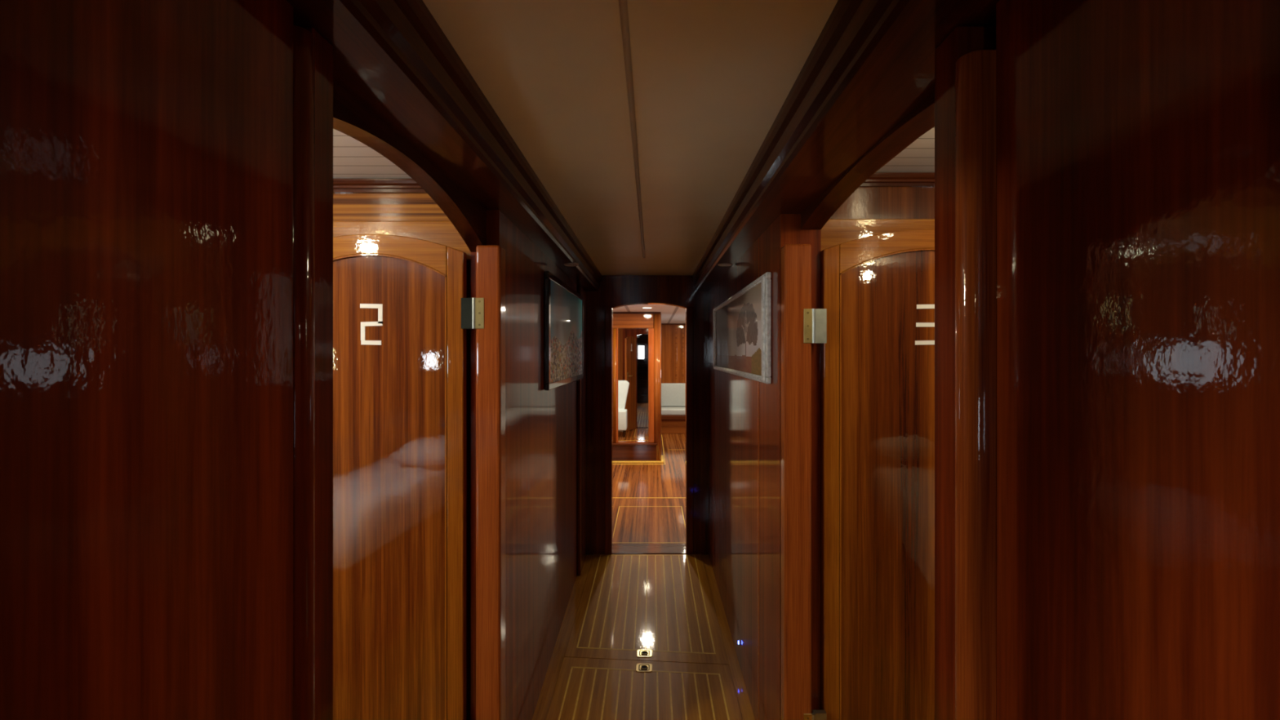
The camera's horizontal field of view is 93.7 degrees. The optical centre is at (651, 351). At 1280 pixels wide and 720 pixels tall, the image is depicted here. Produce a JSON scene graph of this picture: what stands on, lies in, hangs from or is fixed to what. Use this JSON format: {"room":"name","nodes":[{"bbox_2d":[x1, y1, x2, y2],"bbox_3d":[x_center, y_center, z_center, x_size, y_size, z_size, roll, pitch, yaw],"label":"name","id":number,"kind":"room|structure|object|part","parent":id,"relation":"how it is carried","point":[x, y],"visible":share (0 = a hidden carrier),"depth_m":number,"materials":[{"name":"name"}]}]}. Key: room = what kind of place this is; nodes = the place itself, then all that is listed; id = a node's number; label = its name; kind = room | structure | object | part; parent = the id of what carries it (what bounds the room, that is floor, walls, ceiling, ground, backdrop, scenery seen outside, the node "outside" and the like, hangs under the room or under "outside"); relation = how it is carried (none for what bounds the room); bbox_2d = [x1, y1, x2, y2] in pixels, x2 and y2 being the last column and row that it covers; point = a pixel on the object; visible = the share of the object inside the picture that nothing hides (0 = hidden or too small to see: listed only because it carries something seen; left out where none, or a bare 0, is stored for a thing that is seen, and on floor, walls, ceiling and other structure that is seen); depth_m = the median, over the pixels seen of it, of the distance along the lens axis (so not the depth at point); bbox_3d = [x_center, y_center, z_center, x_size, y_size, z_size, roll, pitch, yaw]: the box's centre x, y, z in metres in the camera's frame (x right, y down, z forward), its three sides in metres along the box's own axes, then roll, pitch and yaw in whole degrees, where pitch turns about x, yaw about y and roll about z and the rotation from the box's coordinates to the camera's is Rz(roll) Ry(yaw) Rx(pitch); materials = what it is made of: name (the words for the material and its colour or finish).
{"room":"ship interior","nodes":[
{"label":"ship interior","id":0,"kind":"room"},
{"bbox_2d":[0,0,577,719],"bbox_3d":[-0.521,0.525,0.930,0.107,1.950,7.060,0,0,0],"label":"wall","id":1,"kind":"structure","parent":0,"point":[146,146],"depth_m":0.58,"materials":[{"name":"brown wood"}]},
{"bbox_2d":[293,24,315,719],"bbox_3d":[-0.508,0.535,0.806,0.104,1.930,0.046,0,0,0],"label":"trim","id":2,"kind":"structure","parent":1,"relation":"attached to","point":[304,41],"depth_m":0.79,"materials":[{"name":"brown wood"}]},
{"bbox_2d":[302,26,333,719],"bbox_3d":[-0.514,0.525,0.856,0.092,1.950,0.054,0,0,0],"label":"trim","id":3,"kind":"structure","parent":1,"relation":"attached to","point":[323,49],"depth_m":0.85,"materials":[{"name":"brown wood"}]},
{"bbox_2d":[333,234,484,719],"bbox_3d":[-0.845,0.564,1.874,0.654,1.864,0.064,0,0,0],"label":"door","id":4,"kind":"structure","parent":1,"relation":"in","point":[402,313],"depth_m":1.88,"materials":[{"name":"brown wood"}]},
{"bbox_3d":[-0.880,-0.303,1.888,0.480,0.130,0.036,0,0,0],"label":"rail","id":5,"kind":"part","parent":4,"relation":"part of","materials":[{"name":"brown wood"}]},
{"bbox_3d":[-0.570,-0.119,1.860,0.038,0.095,0.020,0,0,0],"label":"plate","id":6,"kind":"part","parent":4,"relation":"part of","materials":[{"name":"metal"}]},
{"bbox_2d":[333,79,486,252],"bbox_3d":[-0.550,-0.381,1.350,0.049,0.138,1.140,0,0,0],"label":"trim","id":7,"kind":"structure","parent":1,"relation":"attached to","point":[351,117],"depth_m":1.35,"materials":[{"name":"brown wood"}]},
{"bbox_2d":[286,0,601,291],"bbox_3d":[-0.472,-0.523,0.920,0.205,0.147,7.040,0,0,0],"label":"trim","id":8,"kind":"structure","parent":1,"relation":"attached to","point":[393,57],"depth_m":1.15,"materials":[{"name":"brown wood"}]},
{"bbox_2d":[475,244,505,719],"bbox_3d":[-0.506,0.585,1.887,0.077,1.831,0.075,0,0,0],"label":"trim","id":9,"kind":"structure","parent":1,"relation":"attached to","point":[490,259],"depth_m":1.85,"materials":[{"name":"brown wood"}]},
{"bbox_2d":[544,271,583,390],"bbox_3d":[-0.471,-0.097,3.350,0.047,0.543,1.260,0,0,-1],"label":"picture frame","id":10,"kind":"object","parent":1,"relation":"attached to","point":[563,305],"visible":1,"depth_m":3.09,"materials":[{"name":"black paint"}]},
{"bbox_2d":[564,262,578,266],"bbox_3d":[-0.415,-0.450,3.080,0.076,0.012,0.076,0,0,0],"label":"ceiling spotlight","id":11,"kind":"object","parent":1,"relation":"attached to","point":[569,264],"visible":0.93,"depth_m":3.07,"materials":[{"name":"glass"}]},
{"bbox_2d":[577,284,586,575],"bbox_3d":[-0.492,0.525,4.230,0.028,1.950,0.420,0,0,0],"label":"trim","id":12,"kind":"structure","parent":1,"relation":"attached to","point":[582,383],"depth_m":4.12,"materials":[{"name":"brown wood"}]},
{"bbox_2d":[333,128,412,178],"bbox_3d":[-1.363,-0.592,-0.275,1.575,0.050,4.650,0,0,0],"label":"ceiling","id":13,"kind":"structure","parent":0,"point":[352,158],"depth_m":1.80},
{"bbox_2d":[333,192,471,719],"bbox_3d":[-1.337,0.485,2.018,1.525,2.030,0.065,0,0,0],"label":"wall","id":14,"kind":"structure","parent":0,"point":[347,206],"depth_m":1.98,"materials":[{"name":"brown wood"}]},
{"bbox_2d":[333,178,426,192],"bbox_3d":[-1.337,-0.545,1.968,1.525,0.038,0.034,0,0,0],"label":"trim","id":15,"kind":"structure","parent":14,"relation":"attached to","point":[340,185],"depth_m":1.97,"materials":[{"name":"brown wood"}]},
{"bbox_2d":[333,221,471,261],"bbox_3d":[-1.039,-0.362,1.962,0.922,0.125,0.035,0,0,0],"label":"trim","id":16,"kind":"structure","parent":14,"relation":"attached to","point":[443,233],"depth_m":1.95,"materials":[{"name":"brown wood"}]},
{"bbox_2d":[422,0,838,275],"bbox_3d":[-0.035,-0.587,0.920,0.730,0.040,7.040,0,0,0],"label":"ceiling","id":17,"kind":"structure","parent":0,"point":[712,78],"depth_m":1.34,"materials":[{"name":"beige paint"}]},
{"bbox_2d":[618,0,645,257],"bbox_3d":[-0.047,-0.565,0.500,0.014,0.005,6.200,0,0,0],"label":"trim","id":18,"kind":"structure","parent":17,"relation":"attached to","point":[623,4],"depth_m":1.31,"materials":[{"name":"brown wood"}]},
{"bbox_2d":[532,433,755,719],"bbox_3d":[0.000,1.525,4.500,3.500,0.050,14.200,0,0,0],"label":"floor","id":19,"kind":"structure","parent":0,"point":[541,710],"depth_m":4.28,"materials":[{"name":"brown wood"}]},
{"bbox_2d":[613,311,663,462],"bbox_3d":[-0.495,0.478,8.377,1.310,2.044,0.545,0,0,0],"label":"tall cabinet","id":20,"kind":"object","parent":19,"relation":"on","point":[637,335],"visible":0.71,"depth_m":8.16,"materials":[{"name":"brown wood"}]},
{"bbox_3d":[-0.475,0.457,8.174,0.030,1.563,0.052,0,0,0],"label":"mirror frame","id":21,"kind":"part","parent":20,"relation":"part of","materials":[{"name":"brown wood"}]},
{"bbox_3d":[-0.255,1.230,8.175,0.410,0.016,0.050,0,0,0],"label":"mirror frame","id":22,"kind":"part","parent":20,"relation":"part of","materials":[{"name":"brown wood"}]},
{"bbox_2d":[617,328,648,441],"bbox_3d":[-0.260,0.455,8.182,0.430,1.540,0.025,0,0,0],"label":"mirror","id":23,"kind":"object","parent":20,"relation":"on","point":[633,344],"depth_m":8.17,"materials":[{"name":"clear glass"}]},
{"bbox_3d":[-0.545,1.383,8.170,1.210,0.235,0.060,0,0,0],"label":"panel","id":24,"kind":"part","parent":20,"relation":"part of","materials":[{"name":"brown wood"}]},
{"bbox_3d":[-0.515,-0.529,8.170,1.270,0.029,0.080,0,0,0],"label":"cornice","id":25,"kind":"part","parent":20,"relation":"part of","materials":[{"name":"brown wood"}]},
{"bbox_3d":[-0.010,0.457,8.172,0.080,1.563,0.055,0,0,0],"label":"mirror frame","id":26,"kind":"part","parent":20,"relation":"part of","materials":[{"name":"brown wood"}]},
{"bbox_2d":[546,657,742,719],"bbox_3d":[-0.032,1.494,2.146,0.800,0.013,1.588,0,0,0],"label":"floor hatch","id":27,"kind":"object","parent":19,"relation":"on","point":[586,688],"visible":1,"depth_m":2.64,"materials":[{"name":"brown wood"}]},
{"bbox_2d":[564,554,728,664],"bbox_3d":[-0.032,1.494,3.654,0.800,0.013,1.566,0,0,0],"label":"floor hatch","id":28,"kind":"object","parent":19,"relation":"on","point":[646,607],"visible":1,"depth_m":3.43,"materials":[{"name":"brown wood"}]},
{"bbox_2d":[613,498,685,544],"bbox_3d":[-0.015,1.497,5.393,0.690,0.007,1.452,0,0,0],"label":"floor hatch","id":29,"kind":"object","parent":19,"relation":"on","point":[635,521],"visible":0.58,"depth_m":5.27,"materials":[{"name":"brown wood"}]},
{"bbox_2d":[661,434,665,464],"bbox_3d":[0.000,1.500,8.530,2.600,0.002,4.740,0,0,0],"label":"trim","id":30,"kind":"structure","parent":19,"relation":"on","point":[661,434],"depth_m":9.12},
{"bbox_2d":[661,382,685,433],"bbox_3d":[0.915,1.048,11.217,1.570,0.905,0.545,0,0,0],"label":"settee","id":31,"kind":"object","parent":19,"relation":"on","point":[673,394],"visible":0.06,"depth_m":11.11,"materials":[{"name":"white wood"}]},
{"bbox_2d":[661,406,685,415],"bbox_3d":[0.522,1.100,11.168,0.777,0.120,0.445,0,0,0],"label":"seat cushion","id":32,"kind":"object","parent":31,"relation":"on","point":[665,411],"depth_m":10.95,"materials":[{"name":"grey fabric"}]},
{"bbox_3d":[0.915,1.200,11.220,1.570,0.080,0.540,0,0,0],"label":"plinth rail","id":33,"kind":"part","parent":31,"relation":"part of","materials":[{"name":"brown wood"}]},
{"bbox_2d":[661,382,685,406],"bbox_3d":[0.522,0.818,11.432,0.777,0.445,0.105,0,0,0],"label":"cushion","id":34,"kind":"object","parent":31,"relation":"on","point":[673,394],"depth_m":11.38,"materials":[{"name":"grey fabric"}]},
{"bbox_2d":[586,275,708,555],"bbox_3d":[-0.013,0.440,4.490,1.125,2.120,0.100,0,0,0],"label":"wall","id":35,"kind":"structure","parent":0,"point":[615,291],"depth_m":4.44,"materials":[{"name":"brown wood"}]},
{"bbox_2d":[604,306,613,554],"bbox_3d":[-0.323,0.584,4.490,0.054,1.832,0.124,0,0,0],"label":"trim","id":36,"kind":"structure","parent":35,"relation":"attached to","point":[608,310],"depth_m":4.43,"materials":[{"name":"brown wood"}]},
{"bbox_2d":[612,543,686,554],"bbox_3d":[-0.021,1.494,4.550,0.557,0.012,0.220,0,0,0],"label":"threshold","id":37,"kind":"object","parent":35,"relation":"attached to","point":[618,548],"depth_m":4.53,"materials":[{"name":"brown wood"}]},
{"bbox_2d":[685,306,693,554],"bbox_3d":[0.280,0.584,4.490,0.054,1.832,0.124,0,0,0],"label":"trim","id":38,"kind":"structure","parent":35,"relation":"attached to","point":[689,310],"depth_m":4.43,"materials":[{"name":"brown wood"}]},
{"bbox_2d":[613,304,685,323],"bbox_3d":[0.000,-0.568,8.070,3.500,0.045,7.060,0,0,0],"label":"ceiling","id":39,"kind":"structure","parent":0,"point":[669,313],"depth_m":7.90,"materials":[{"name":"white paint"}]},
{"bbox_2d":[661,324,685,382],"bbox_3d":[0.000,0.475,11.550,3.500,2.050,0.100,0,0,0],"label":"wall","id":40,"kind":"structure","parent":0,"point":[668,331],"depth_m":11.50,"materials":[{"name":"brown wood"}]},
{"bbox_2d":[661,323,685,324],"bbox_3d":[0.915,-0.532,11.488,1.570,0.025,0.025,0,0,0],"label":"trim","id":41,"kind":"structure","parent":40,"relation":"attached to","point":[661,323],"depth_m":11.47,"materials":[{"name":"brown wood"}]},
{"bbox_2d":[675,324,684,382],"bbox_3d":[0.790,0.028,11.495,0.680,1.145,0.010,0,0,0],"label":"trim","id":42,"kind":"structure","parent":40,"relation":"attached to","point":[675,325],"depth_m":11.49,"materials":[{"name":"brown wood"}]},
{"bbox_2d":[830,186,934,218],"bbox_3d":[1.325,0.440,2.125,1.550,2.120,0.050,0,0,0],"label":"wall","id":43,"kind":"structure","parent":0,"point":[865,202],"depth_m":2.10,"materials":[{"name":"brown wood"}]},
{"bbox_2d":[820,218,934,252],"bbox_3d":[1.087,-0.378,2.067,1.025,0.155,0.035,0,0,0],"label":"trim","id":44,"kind":"structure","parent":43,"relation":"attached to","point":[835,232],"depth_m":2.05,"materials":[{"name":"brown wood"}]},
{"bbox_2d":[859,172,934,186],"bbox_3d":[1.325,-0.598,2.083,1.550,0.040,0.034,0,0,0],"label":"trim","id":45,"kind":"structure","parent":43,"relation":"attached to","point":[877,179],"depth_m":2.08,"materials":[{"name":"brown wood"}]},
{"bbox_2d":[872,139,915,174],"bbox_3d":[0.552,-0.535,-0.225,0.015,0.170,4.750,0,0,0],"label":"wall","id":46,"kind":"structure","parent":0,"point":[915,140],"depth_m":1.39,"materials":[{"name":"brown wood"}]},
{"bbox_2d":[875,126,934,172],"bbox_3d":[1.350,-0.645,-0.225,1.600,0.050,4.750,0,0,0],"label":"ceiling","id":47,"kind":"structure","parent":0,"point":[918,156],"depth_m":1.93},
{"bbox_2d":[708,0,1279,719],"bbox_3d":[0.485,0.525,0.930,0.130,1.950,7.060,0,0,0],"label":"wall","id":48,"kind":"structure","parent":0,"point":[1138,141],"depth_m":0.57,"materials":[{"name":"brown wood"}]},
{"bbox_2d":[717,262,732,266],"bbox_3d":[0.375,-0.450,3.080,0.076,0.012,0.076,0,0,0],"label":"ceiling spotlight","id":49,"kind":"object","parent":48,"relation":"attached to","point":[724,264],"visible":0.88,"depth_m":3.07,"materials":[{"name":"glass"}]},
{"bbox_2d":[713,271,771,383],"bbox_3d":[0.407,-0.085,3.000,0.024,0.393,1.800,0,0,0],"label":"picture frame","id":50,"kind":"object","parent":48,"relation":"attached to","point":[742,323],"visible":1,"depth_m":2.57,"materials":[{"name":"silver metal"}]},
{"bbox_2d":[715,283,761,375],"bbox_3d":[0.407,-0.085,3.000,0.001,0.345,1.600,0,0,0],"label":"print","id":51,"kind":"object","parent":50,"relation":"attached to","point":[739,322],"depth_m":2.72},
{"bbox_2d":[757,237,759,719],"bbox_3d":[0.424,0.525,2.362,0.012,1.950,0.025,0,0,0],"label":"trim","id":52,"kind":"structure","parent":48,"relation":"attached to","point":[758,237],"depth_m":2.36,"materials":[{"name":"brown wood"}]},
{"bbox_2d":[780,244,811,719],"bbox_3d":[0.464,0.578,1.938,0.087,1.844,0.075,0,0,0],"label":"trim","id":53,"kind":"structure","parent":48,"relation":"attached to","point":[796,259],"depth_m":1.90,"materials":[{"name":"brown wood"}]},
{"bbox_2d":[692,0,999,291],"bbox_3d":[0.425,-0.523,0.920,0.250,0.147,7.040,0,0,0],"label":"trim","id":54,"kind":"structure","parent":48,"relation":"attached to","point":[871,64],"depth_m":1.13,"materials":[{"name":"brown wood"}]},
{"bbox_2d":[800,89,934,229],"bbox_3d":[0.517,-0.421,1.370,0.065,0.057,1.200,0,0,0],"label":"trim","id":55,"kind":"structure","parent":48,"relation":"attached to","point":[921,119],"depth_m":1.42,"materials":[{"name":"brown wood"}]},
{"bbox_2d":[803,229,934,719],"bbox_3d":[0.865,0.550,1.929,0.770,1.891,0.074,0,0,0],"label":"door","id":56,"kind":"structure","parent":48,"relation":"in","point":[873,325],"depth_m":1.94,"materials":[{"name":"brown wood"}]},
{"bbox_3d":[0.533,1.198,1.910,0.040,0.105,0.020,0,0,0],"label":"plate","id":57,"kind":"part","parent":56,"relation":"part of","materials":[{"name":"metal"}]},
{"bbox_3d":[0.533,-0.083,1.910,0.040,0.109,0.020,0,0,0],"label":"plate","id":58,"kind":"part","parent":56,"relation":"part of","materials":[{"name":"metal"}]},
{"bbox_3d":[0.901,-0.324,1.948,0.594,0.142,0.036,0,0,0],"label":"rail","id":59,"kind":"part","parent":56,"relation":"part of","materials":[{"name":"brown wood"}]},
{"bbox_3d":[0.901,0.508,1.948,0.602,1.691,0.020,0,0,0],"label":"panel","id":60,"kind":"part","parent":56,"relation":"part of","materials":[{"name":"brown wood"}]},
{"bbox_2d":[934,26,995,719],"bbox_3d":[0.480,0.525,0.861,0.120,1.950,0.067,0,0,0],"label":"trim","id":61,"kind":"structure","parent":48,"relation":"attached to","point":[962,40],"depth_m":0.86,"materials":[{"name":"brown wood"}]},
{"bbox_2d":[955,48,995,719],"bbox_3d":[0.474,0.553,0.801,0.132,1.893,0.051,0,0,0],"label":"trim","id":62,"kind":"structure","parent":48,"relation":"attached to","point":[975,70],"depth_m":0.78,"materials":[{"name":"brown wood"}]}
]}

